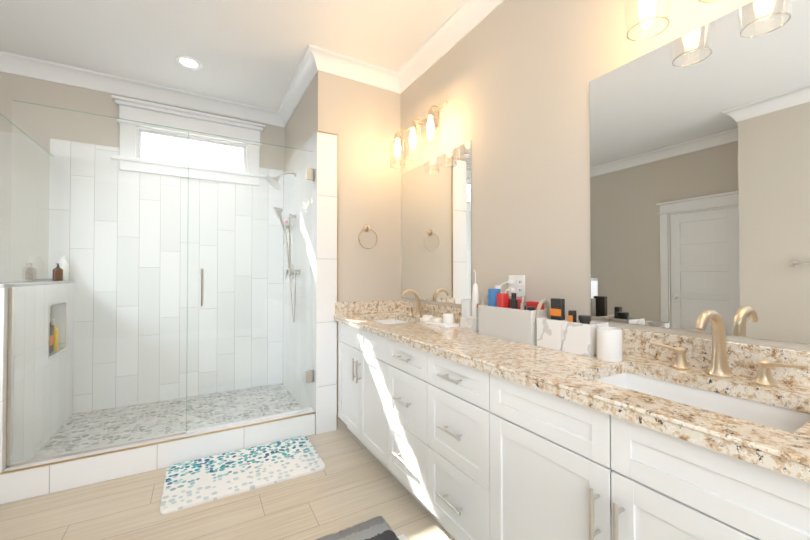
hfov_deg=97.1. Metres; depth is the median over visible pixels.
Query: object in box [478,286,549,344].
basket
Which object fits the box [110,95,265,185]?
window
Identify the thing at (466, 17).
crown molding
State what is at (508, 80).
wall
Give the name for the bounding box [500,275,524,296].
electrical outlet plate
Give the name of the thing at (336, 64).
crown molding
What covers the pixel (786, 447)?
countertop
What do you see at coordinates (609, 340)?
cup
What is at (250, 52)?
ceiling
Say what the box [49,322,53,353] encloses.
bottle
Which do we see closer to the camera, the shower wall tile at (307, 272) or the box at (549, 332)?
the box at (549, 332)
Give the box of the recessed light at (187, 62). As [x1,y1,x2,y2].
[175,56,202,69]
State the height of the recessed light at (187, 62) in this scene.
0.009 m
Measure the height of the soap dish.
0.040 m
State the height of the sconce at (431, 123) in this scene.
0.345 m
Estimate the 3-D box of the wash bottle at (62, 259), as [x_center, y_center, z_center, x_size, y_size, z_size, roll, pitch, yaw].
[-2.766,-0.012,2.893,0.081,0.195,0.080,0,-1,-30]
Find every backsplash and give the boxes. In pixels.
[334,301,397,316]
[398,301,809,388]
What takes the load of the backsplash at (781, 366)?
attached to the wall at (508, 80)
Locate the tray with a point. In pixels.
(447, 321)
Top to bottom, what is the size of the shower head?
0.194 m
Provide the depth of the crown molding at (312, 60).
3.05 m
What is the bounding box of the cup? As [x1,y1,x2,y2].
[596,326,622,361]
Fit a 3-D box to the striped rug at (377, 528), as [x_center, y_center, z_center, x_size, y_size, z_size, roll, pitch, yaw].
[-0.310,1.221,1.359,0.843,0.032,0.566,0,-1,-30]
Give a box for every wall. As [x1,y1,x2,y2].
[0,0,809,428]
[0,280,73,472]
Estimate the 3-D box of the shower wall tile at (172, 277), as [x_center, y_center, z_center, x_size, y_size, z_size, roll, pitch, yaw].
[-2.094,0.097,3.367,1.850,2.330,0.012,0,-1,-30]
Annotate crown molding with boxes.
[0,51,283,126]
[276,44,323,127]
[320,49,395,90]
[392,0,504,93]
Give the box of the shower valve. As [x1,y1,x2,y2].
[284,263,293,279]
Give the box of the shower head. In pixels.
[266,170,295,188]
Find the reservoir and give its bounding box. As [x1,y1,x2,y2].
[460,299,471,328]
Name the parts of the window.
window glass pane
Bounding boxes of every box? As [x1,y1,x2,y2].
[536,298,567,350]
[561,310,608,356]
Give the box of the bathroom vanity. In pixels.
[337,313,809,539]
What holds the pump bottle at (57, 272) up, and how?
on the wall at (65, 386)
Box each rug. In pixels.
[160,436,324,513]
[316,516,407,539]
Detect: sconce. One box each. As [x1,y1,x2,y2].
[389,101,447,168]
[624,0,722,40]
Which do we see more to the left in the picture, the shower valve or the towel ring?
the shower valve
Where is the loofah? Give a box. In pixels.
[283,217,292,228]
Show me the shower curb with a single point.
(29, 480)
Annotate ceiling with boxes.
[0,0,465,110]
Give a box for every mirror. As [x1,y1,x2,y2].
[402,140,470,303]
[589,0,809,344]
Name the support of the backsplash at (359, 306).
attached to the wall at (508, 80)
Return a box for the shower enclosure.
[0,100,314,467]
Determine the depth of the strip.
2.77 m
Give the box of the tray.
[426,313,458,327]
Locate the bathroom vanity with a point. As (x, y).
(459, 433)
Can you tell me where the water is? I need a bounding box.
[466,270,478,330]
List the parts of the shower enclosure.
panel, fixed panel, door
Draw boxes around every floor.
[0,427,454,539]
[32,383,301,458]
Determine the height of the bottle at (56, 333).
0.234 m
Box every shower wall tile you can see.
[48,138,283,413]
[280,131,316,413]
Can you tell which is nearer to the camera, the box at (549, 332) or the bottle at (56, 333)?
the box at (549, 332)
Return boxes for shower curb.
[0,407,314,504]
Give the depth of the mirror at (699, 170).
1.22 m
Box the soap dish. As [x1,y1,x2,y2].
[419,315,432,321]
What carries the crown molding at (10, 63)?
attached to the wall at (508, 80)
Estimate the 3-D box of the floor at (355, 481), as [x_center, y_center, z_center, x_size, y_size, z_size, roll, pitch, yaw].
[-0.860,1.257,0.512,4.240,0.060,6.470,0,-1,-30]
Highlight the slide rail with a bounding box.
[273,207,299,322]
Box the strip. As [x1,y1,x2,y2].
[315,130,337,434]
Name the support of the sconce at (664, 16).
attached to the wall at (508, 80)
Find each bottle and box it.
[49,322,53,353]
[51,319,58,350]
[52,263,62,280]
[56,256,69,280]
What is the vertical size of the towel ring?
0.202 m
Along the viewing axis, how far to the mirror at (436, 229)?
2.60 m
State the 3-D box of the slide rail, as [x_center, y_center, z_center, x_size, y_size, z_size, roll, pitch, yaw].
[-1.073,-0.047,3.220,0.203,1.049,0.243,0,-1,-30]
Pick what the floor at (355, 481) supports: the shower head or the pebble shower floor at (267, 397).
the pebble shower floor at (267, 397)
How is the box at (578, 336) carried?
on the bathroom vanity
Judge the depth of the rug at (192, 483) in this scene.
2.18 m
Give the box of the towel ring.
[358,225,377,248]
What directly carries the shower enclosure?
on the shower curb
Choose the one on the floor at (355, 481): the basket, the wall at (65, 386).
the wall at (65, 386)
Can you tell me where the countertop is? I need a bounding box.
[334,313,809,472]

